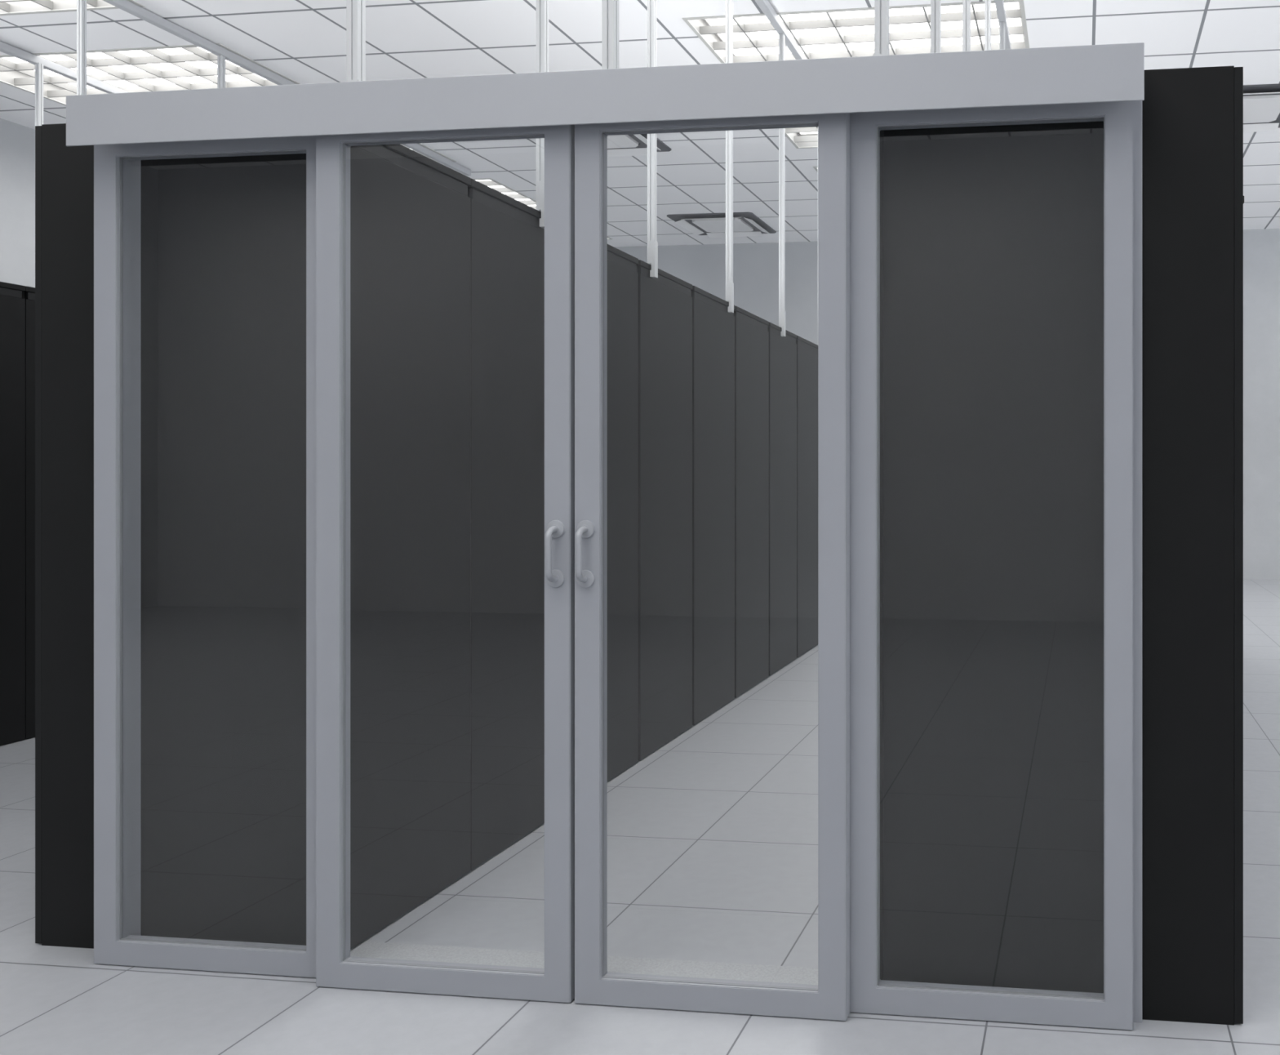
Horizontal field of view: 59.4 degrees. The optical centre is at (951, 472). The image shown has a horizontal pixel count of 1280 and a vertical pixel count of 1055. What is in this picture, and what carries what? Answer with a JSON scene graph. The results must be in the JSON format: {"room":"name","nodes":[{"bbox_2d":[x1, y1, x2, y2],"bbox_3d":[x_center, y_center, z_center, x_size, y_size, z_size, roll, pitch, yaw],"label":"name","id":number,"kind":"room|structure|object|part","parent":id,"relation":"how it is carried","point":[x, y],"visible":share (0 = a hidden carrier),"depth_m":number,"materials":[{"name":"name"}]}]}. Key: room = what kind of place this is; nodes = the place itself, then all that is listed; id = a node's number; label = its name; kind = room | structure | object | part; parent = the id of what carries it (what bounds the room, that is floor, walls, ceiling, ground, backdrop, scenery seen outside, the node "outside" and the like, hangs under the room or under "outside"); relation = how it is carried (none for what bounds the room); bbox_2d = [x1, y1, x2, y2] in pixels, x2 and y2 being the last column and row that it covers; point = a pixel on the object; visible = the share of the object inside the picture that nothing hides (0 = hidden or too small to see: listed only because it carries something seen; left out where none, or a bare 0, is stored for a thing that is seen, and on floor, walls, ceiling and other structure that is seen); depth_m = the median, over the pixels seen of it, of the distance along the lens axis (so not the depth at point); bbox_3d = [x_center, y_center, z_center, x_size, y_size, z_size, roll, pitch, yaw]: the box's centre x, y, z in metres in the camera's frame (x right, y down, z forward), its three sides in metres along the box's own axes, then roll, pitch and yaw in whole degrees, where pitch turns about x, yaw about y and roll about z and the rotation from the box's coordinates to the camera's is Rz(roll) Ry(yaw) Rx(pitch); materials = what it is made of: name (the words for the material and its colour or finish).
{"room":"server room","nodes":[
{"label":"server room","id":0,"kind":"room"},
{"bbox_2d":[0,118,35,287],"bbox_3d":[-7.790,-0.762,5.094,0.200,3.925,16.450,0,0,7],"label":"wall","id":1,"kind":"structure","parent":0,"point":[17,141],"depth_m":8.22,"materials":[{"name":"paint"}]},
{"bbox_2d":[0,579,1279,1054],"bbox_3d":[-0.461,1.276,4.189,14.970,0.150,16.450,0,0,7],"label":"floor","id":2,"kind":"structure","parent":0,"point":[713,833],"depth_m":2.71,"materials":[{"name":"tile"}]},
{"bbox_2d":[0,281,25,745],"bbox_3d":[-4.601,0.182,4.470,0.826,2.037,0.608,0,0,7],"label":"tall cabinet","id":3,"kind":"object","parent":2,"relation":"on","point":[12,306],"visible":1,"depth_m":4.67,"materials":[{"name":"black metal"}]},
{"bbox_2d":[22,285,35,738],"bbox_3d":[-4.526,0.182,5.075,0.826,2.037,0.608,0,0,7],"label":"tall cabinet","id":4,"kind":"object","parent":2,"relation":"on","point":[28,294],"visible":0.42,"depth_m":4.74,"materials":[{"name":"black metal"}]},
{"bbox_2d":[93,135,315,977],"bbox_3d":[-1.776,0.190,2.547,0.637,2.018,0.038,0,0,7],"label":"panel","id":5,"kind":"object","parent":2,"relation":"on","point":[113,943],"visible":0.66,"depth_m":2.56,"materials":[{"name":"grey metal"}]},
{"bbox_2d":[66,42,1144,1022],"bbox_3d":[-0.839,0.154,2.411,2.518,2.092,0.150,0,0,7],"label":"door frame","id":6,"kind":"structure","parent":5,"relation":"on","point":[1104,73],"depth_m":2.32,"materials":[{"name":"grey paint"}]},
{"bbox_2d":[315,124,574,1002],"bbox_3d":[-1.173,0.190,2.412,0.626,2.018,0.079,0,0,7],"label":"sliding door","id":7,"kind":"structure","parent":6,"relation":"attached to","point":[335,967],"depth_m":2.43,"materials":[{"name":"grey metal"}]},
{"bbox_3d":[-0.897,0.184,2.359,0.014,0.126,0.041,0,0,7],"label":"pull handle","id":8,"kind":"part","parent":7,"relation":"part of","materials":[{"name":"grey metal"}]},
{"bbox_2d":[574,112,849,1020],"bbox_3d":[-0.542,0.190,2.334,0.626,2.018,0.079,0,0,7],"label":"sliding door","id":9,"kind":"structure","parent":6,"relation":"attached to","point":[828,999],"depth_m":2.34,"materials":[{"name":"grey metal"}]},
{"bbox_3d":[-0.827,0.184,2.350,0.014,0.126,0.041,0,0,7],"label":"pull handle","id":10,"kind":"part","parent":9,"relation":"part of","materials":[{"name":"grey metal"}]},
{"bbox_2d":[35,123,471,949],"bbox_3d":[-1.888,0.159,2.916,0.826,2.084,0.589,0,0,7],"label":"tall cabinet","id":11,"kind":"object","parent":2,"relation":"on","point":[224,238],"visible":0.69,"depth_m":2.65,"materials":[{"name":"black metal"}]},
{"bbox_3d":[-2.284,0.158,2.965,0.019,2.077,0.588,0,0,7],"label":"door","id":12,"kind":"part","parent":11,"relation":"part of","materials":[{"name":"black metal"}]},
{"bbox_2d":[346,0,365,81],"bbox_3d":[-1.499,-1.752,2.652,0.034,1.845,0.033,0,0,7],"label":"support post","id":13,"kind":"object","parent":11,"relation":"on","point":[355,9],"visible":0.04,"depth_m":2.64,"materials":[{"name":"grey metal"}]},
{"bbox_3d":[-1.488,0.187,2.867,0.018,2.020,0.588,0,0,7],"label":"door","id":14,"kind":"part","parent":11,"relation":"part of","materials":[{"name":"black metal"}]},
{"bbox_3d":[-0.833,-0.890,2.570,1.314,0.042,0.036,0,0,7],"label":"crossbeam","id":15,"kind":"object","parent":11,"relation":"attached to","visible":0},
{"bbox_2d":[601,0,618,69],"bbox_3d":[-0.833,-1.793,2.570,0.030,1.763,0.030,0,0,7],"label":"support post","id":16,"kind":"object","parent":15,"relation":"on","point":[610,8],"visible":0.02,"depth_m":2.56,"materials":[{"name":"grey metal"}]},
{"bbox_2d":[466,177,544,871],"bbox_3d":[-1.815,0.159,3.503,0.826,2.084,0.589,0,0,7],"label":"tall cabinet","id":17,"kind":"object","parent":2,"relation":"on","point":[507,237],"visible":0.3,"depth_m":3.34,"materials":[{"name":"black metal"}]},
{"bbox_2d":[536,0,548,228],"bbox_3d":[-1.386,-1.752,3.568,0.034,1.845,0.033,0,0,7],"label":"support post","id":18,"kind":"object","parent":17,"relation":"on","point":[542,6],"visible":0.64,"depth_m":3.55,"materials":[{"name":"grey metal"}]},
{"bbox_2d":[311,941,861,1013],"bbox_3d":[-0.840,1.200,2.514,1.346,0.001,0.194,0,0,7],"label":"threshold strip","id":19,"kind":"object","parent":2,"relation":"on","point":[633,965],"visible":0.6,"depth_m":2.57,"materials":[{"name":"grey metal"}]},
{"bbox_2d":[607,244,638,782],"bbox_3d":[-1.740,0.159,4.108,0.826,2.084,0.589,0,0,7],"label":"tall cabinet","id":20,"kind":"object","parent":2,"relation":"on","point":[622,274],"visible":0.25,"depth_m":4.20,"materials":[{"name":"black metal"}]},
{"bbox_2d":[636,259,692,760],"bbox_3d":[-1.666,0.159,4.713,0.826,2.084,0.589,0,0,7],"label":"tall cabinet","id":21,"kind":"object","parent":2,"relation":"on","point":[665,300],"visible":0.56,"depth_m":4.61,"materials":[{"name":"black metal"}]},
{"bbox_2d":[647,0,657,278],"bbox_3d":[-1.274,-1.752,4.477,0.034,1.845,0.033,0,0,7],"label":"support post","id":22,"kind":"object","parent":21,"relation":"on","point":[652,243],"visible":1,"depth_m":4.46,"materials":[{"name":"grey metal"}]},
{"bbox_2d":[690,285,734,725],"bbox_3d":[-1.591,0.159,5.317,0.826,2.084,0.589,0,0,7],"label":"tall cabinet","id":23,"kind":"object","parent":2,"relation":"on","point":[713,325],"visible":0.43,"depth_m":5.23,"materials":[{"name":"black metal"}]},
{"bbox_2d":[725,0,733,312],"bbox_3d":[-1.153,-1.752,5.458,0.034,1.845,0.033,0,0,7],"label":"support post","id":24,"kind":"object","parent":23,"relation":"on","point":[729,3],"visible":0.7,"depth_m":5.44,"materials":[{"name":"grey metal"}]},
{"bbox_2d":[733,305,768,697],"bbox_3d":[-1.516,0.159,5.922,0.826,2.084,0.589,0,0,7],"label":"tall cabinet","id":25,"kind":"object","parent":2,"relation":"on","point":[751,331],"visible":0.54,"depth_m":5.84,"materials":[{"name":"black metal"}]},
{"bbox_2d":[768,321,796,675],"bbox_3d":[-1.442,0.159,6.527,0.826,2.084,0.589,0,0,7],"label":"tall cabinet","id":26,"kind":"object","parent":2,"relation":"on","point":[782,349],"visible":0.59,"depth_m":6.46,"materials":[{"name":"black metal"}]},
{"bbox_2d":[778,33,785,336],"bbox_3d":[-1.034,-1.752,6.416,0.034,1.845,0.033,0,0,7],"label":"support post","id":27,"kind":"object","parent":26,"relation":"on","point":[781,36],"visible":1,"depth_m":6.40,"materials":[{"name":"grey metal"}]},
{"bbox_2d":[795,335,817,657],"bbox_3d":[-1.367,0.159,7.132,0.826,2.084,0.589,0,0,7],"label":"tall cabinet","id":28,"kind":"object","parent":2,"relation":"on","point":[806,350],"visible":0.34,"depth_m":7.04,"materials":[{"name":"black metal"}]},
{"bbox_2d":[849,100,1133,1030],"bbox_3d":[0.077,0.190,2.318,0.633,2.018,0.038,0,0,7],"label":"panel","id":29,"kind":"object","parent":2,"relation":"on","point":[1113,1008],"visible":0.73,"depth_m":2.31,"materials":[{"name":"grey metal"}]},
{"bbox_2d":[880,65,1244,1025],"bbox_3d":[0.268,0.159,2.634,0.817,2.084,0.608,0,0,7],"label":"tall cabinet","id":30,"kind":"object","parent":2,"relation":"on","point":[992,237],"visible":0.7,"depth_m":2.34,"materials":[{"name":"black metal"}]},
{"bbox_2d":[872,0,889,55],"bbox_3d":[-0.167,-1.752,2.488,0.034,1.845,0.033,0,0,7],"label":"support post","id":31,"kind":"object","parent":30,"relation":"on","point":[882,7],"visible":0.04,"depth_m":2.47,"materials":[{"name":"grey metal"}]},
{"bbox_3d":[-0.127,0.187,2.683,0.018,2.020,0.607,0,0,7],"label":"door","id":32,"kind":"part","parent":30,"relation":"part of","materials":[{"name":"black metal"}]},
{"bbox_3d":[0.660,0.158,2.586,0.019,2.077,0.607,0,0,7],"label":"door","id":33,"kind":"part","parent":30,"relation":"part of","materials":[{"name":"black metal"}]},
{"bbox_3d":[0.342,0.159,3.239,0.817,2.084,0.608,0,0,7],"label":"cabinet","id":34,"kind":"object","parent":2,"relation":"on","visible":0},
{"bbox_2d":[930,0,941,53],"bbox_3d":[-0.054,-1.752,3.404,0.034,1.845,0.033,0,0,7],"label":"support post","id":35,"kind":"object","parent":34,"relation":"on","point":[935,5],"visible":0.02,"depth_m":3.39,"materials":[{"name":"grey metal"}]},
{"bbox_3d":[0.492,0.159,4.449,0.817,2.084,0.608,0,0,7],"label":"cabinet","id":36,"kind":"object","parent":2,"relation":"on","visible":0},
{"bbox_2d":[962,0,970,51],"bbox_3d":[0.058,-1.752,4.313,0.034,1.845,0.033,0,0,7],"label":"support post","id":37,"kind":"object","parent":36,"relation":"on","point":[966,3],"visible":0.3,"depth_m":4.30,"materials":[{"name":"grey metal"}]},
{"bbox_3d":[0.566,0.159,5.054,0.817,2.084,0.608,0,0,7],"label":"cabinet","id":38,"kind":"object","parent":2,"relation":"on","visible":0},
{"bbox_2d":[984,0,991,50],"bbox_3d":[0.179,-1.752,5.293,0.034,1.845,0.033,0,0,7],"label":"support post","id":39,"kind":"object","parent":38,"relation":"on","point":[987,2],"visible":0.02,"depth_m":5.28,"materials":[{"name":"grey metal"}]},
{"bbox_3d":[0.716,0.159,6.264,0.817,2.084,0.608,0,0,7],"label":"cabinet","id":40,"kind":"object","parent":2,"relation":"on","visible":0},
{"bbox_2d":[1000,21,1004,49],"bbox_3d":[0.297,-1.752,6.251,0.034,1.845,0.033,0,0,7],"label":"support post","id":41,"kind":"object","parent":40,"relation":"on","point":[1002,24],"visible":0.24,"depth_m":6.24,"materials":[{"name":"grey metal"}]},
{"bbox_3d":[-4.451,0.182,5.680,0.826,2.037,0.608,0,0,7],"label":"cabinet","id":42,"kind":"object","parent":2,"relation":"on","visible":0},
{"bbox_2d":[76,0,86,94],"bbox_3d":[-4.800,-1.755,5.808,0.030,1.838,0.030,0,0,7],"label":"support post","id":43,"kind":"object","parent":42,"relation":"on","point":[81,4],"visible":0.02,"depth_m":5.79,"materials":[{"name":"grey metal"}]},
{"bbox_2d":[0,0,1279,246],"bbox_3d":[-0.461,-2.739,4.189,14.970,0.030,16.450,0,0,7],"label":"ceiling","id":44,"kind":"structure","parent":0,"point":[303,41],"depth_m":6.71,"materials":[{"name":"tile"}]},
{"bbox_2d":[0,54,35,94],"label":"ceiling light","id":45,"kind":"object","parent":44,"relation":"attached to","point":[15,72],"depth_m":7.33,"materials":[{"name":"grey plastic"}]},
{"bbox_2d":[32,51,76,71],"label":"ceiling light","id":46,"kind":"object","parent":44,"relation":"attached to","point":[66,59],"depth_m":7.09,"materials":[{"name":"grey plastic"}]},
{"bbox_2d":[43,68,76,105],"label":"ceiling light","id":47,"kind":"object","parent":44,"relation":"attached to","point":[56,86],"depth_m":7.62,"materials":[{"name":"grey plastic"}]},
{"bbox_2d":[0,40,128,93],"bbox_3d":[-6.044,-2.694,6.425,0.044,0.050,6.480,0,0,7],"label":"rail","id":48,"kind":"object","parent":44,"relation":"attached to","point":[8,49],"visible":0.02,"depth_m":6.99,"materials":[{"name":"grey"}]},
{"bbox_2d":[35,62,43,125],"bbox_3d":[-5.973,-1.755,6.889,0.030,1.838,0.030,0,0,7],"label":"support post","id":49,"kind":"object","parent":48,"relation":"hanging from","point":[38,67],"visible":0.34,"depth_m":6.88,"materials":[{"name":"grey metal"}]},
{"bbox_2d":[0,0,145,15],"bbox_3d":[-5.886,-2.782,5.010,2.044,0.125,2.554,0,0,7],"label":"ceiling light","id":50,"kind":"object","parent":44,"relation":"attached to","point":[7,7],"visible":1,"depth_m":6.20,"materials":[{"name":"grey plastic"}]},
{"bbox_2d":[86,44,217,92],"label":"ceiling light","id":51,"kind":"object","parent":44,"relation":"attached to","point":[166,68],"depth_m":7.23,"materials":[{"name":"grey plastic"}]},
{"bbox_2d":[225,59,277,87],"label":"ceiling light","id":52,"kind":"object","parent":44,"relation":"attached to","point":[236,76],"depth_m":7.43,"materials":[{"name":"grey plastic"}]},
{"bbox_2d":[102,0,471,175],"bbox_3d":[-4.744,-2.694,6.264,0.044,0.050,6.480,0,0,7],"label":"rail","id":53,"kind":"object","parent":44,"relation":"attached to","point":[126,6],"visible":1,"depth_m":6.71,"materials":[{"name":"grey metal"}]},
{"bbox_2d":[217,54,225,88],"bbox_3d":[-4.684,-1.755,6.750,0.030,1.838,0.030,0,0,7],"label":"support post","id":54,"kind":"object","parent":53,"relation":"hanging from","point":[220,59],"visible":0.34,"depth_m":6.74,"materials":[{"name":"grey metal"}]},
{"bbox_2d":[473,177,613,239],"bbox_3d":[-5.129,-2.782,11.143,2.044,0.125,2.554,0,0,7],"label":"ceiling light","id":55,"kind":"object","parent":44,"relation":"attached to","point":[490,182],"visible":0.11,"depth_m":10.38,"materials":[{"name":"grey plastic"}]},
{"bbox_3d":[-5.129,-2.829,11.143,1.948,0.010,2.458,0,0,7],"label":"lamp panel","id":56,"kind":"part","parent":55,"relation":"part of","materials":[{"name":"white plastic"}]},
{"bbox_2d":[607,133,671,156],"bbox_3d":[-2.880,-2.699,8.487,0.935,0.050,0.935,0,0,7],"label":"air conditioner","id":57,"kind":"object","parent":44,"relation":"attached to","point":[635,144],"visible":0.21,"depth_m":8.71,"materials":[{"name":"white"}]},
{"bbox_3d":[-2.880,-2.708,8.487,0.540,0.028,0.540,0,0,7],"label":"intake panel","id":58,"kind":"part","parent":57,"relation":"part of","materials":[{"name":"white"}]},
{"bbox_2d":[682,15,725,62],"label":"ceiling light","id":59,"kind":"object","parent":44,"relation":"attached to","point":[711,30],"depth_m":6.60,"materials":[{"name":"grey plastic"}]},
{"bbox_2d":[666,212,776,237],"bbox_3d":[-2.505,-2.699,11.531,0.935,0.050,0.935,0,0,7],"label":"air conditioner","id":60,"kind":"object","parent":44,"relation":"attached to","point":[744,224],"visible":0.98,"depth_m":11.47,"materials":[{"name":"grey"}]},
{"bbox_3d":[-2.505,-2.708,11.531,0.540,0.028,0.540,0,0,7],"label":"intake panel","id":61,"kind":"part","parent":60,"relation":"part of","materials":[{"name":"white"}]},
{"bbox_2d":[733,13,778,62],"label":"ceiling light","id":62,"kind":"object","parent":44,"relation":"attached to","point":[755,38],"depth_m":6.76,"materials":[{"name":"grey plastic"}]},
{"bbox_2d":[755,0,806,59],"bbox_3d":[-1.196,-2.694,5.121,0.044,0.050,5.080,0,0,7],"label":"rail","id":63,"kind":"object","parent":44,"relation":"attached to","point":[766,6],"visible":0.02,"depth_m":6.34,"materials":[{"name":"grey metal"}]},
{"bbox_2d":[785,126,817,148],"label":"ceiling light","id":64,"kind":"object","parent":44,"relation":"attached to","point":[801,137],"depth_m":8.68,"materials":[{"name":"white plastic"}]},
{"bbox_2d":[776,7,874,58],"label":"ceiling light","id":65,"kind":"object","parent":44,"relation":"attached to","point":[833,33],"depth_m":6.67,"materials":[{"name":"grey plastic"}]},
{"bbox_2d":[889,4,930,54],"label":"ceiling light","id":66,"kind":"object","parent":44,"relation":"attached to","point":[909,24],"depth_m":6.63,"materials":[{"name":"grey plastic"}]},
{"bbox_2d":[941,2,962,52],"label":"ceiling light","id":67,"kind":"object","parent":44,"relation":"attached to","point":[951,13],"depth_m":6.60,"materials":[{"name":"grey plastic"}]},
{"bbox_2d":[970,0,984,50],"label":"ceiling light","id":68,"kind":"object","parent":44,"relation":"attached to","point":[977,8],"depth_m":6.57,"materials":[{"name":"grey plastic"}]},
{"bbox_2d":[991,0,999,49],"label":"ceiling light","id":69,"kind":"object","parent":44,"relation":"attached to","point":[995,29],"depth_m":6.57,"materials":[{"name":"grey plastic"}]},
{"bbox_2d":[994,0,1011,48],"bbox_3d":[0.140,-2.694,4.956,0.044,0.050,5.080,0,0,7],"label":"rail","id":70,"kind":"object","parent":44,"relation":"attached to","point":[1000,6],"visible":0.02,"depth_m":6.19,"materials":[{"name":"grey metal"}]},
{"bbox_2d":[1004,0,1029,48],"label":"ceiling light","id":71,"kind":"object","parent":44,"relation":"attached to","point":[1015,9],"depth_m":6.54,"materials":[{"name":"grey plastic"}]},
{"bbox_2d":[1243,83,1279,132],"bbox_3d":[2.181,-2.699,7.862,0.935,0.050,0.935,0,0,7],"label":"air conditioner","id":72,"kind":"object","parent":44,"relation":"attached to","point":[1261,102],"visible":0.26,"depth_m":7.79,"materials":[{"name":"white"}]},
{"bbox_3d":[2.181,-2.708,7.862,0.540,0.028,0.540,0,0,7],"label":"intake panel","id":73,"kind":"part","parent":72,"relation":"part of","materials":[{"name":"white metal"}]},
{"bbox_2d":[613,228,1279,579],"bbox_3d":[0.535,-0.762,12.252,14.570,3.925,0.200,0,0,7],"label":"wall","id":74,"kind":"structure","parent":0,"point":[755,265],"depth_m":11.81,"materials":[{"name":"paint"}]}
]}

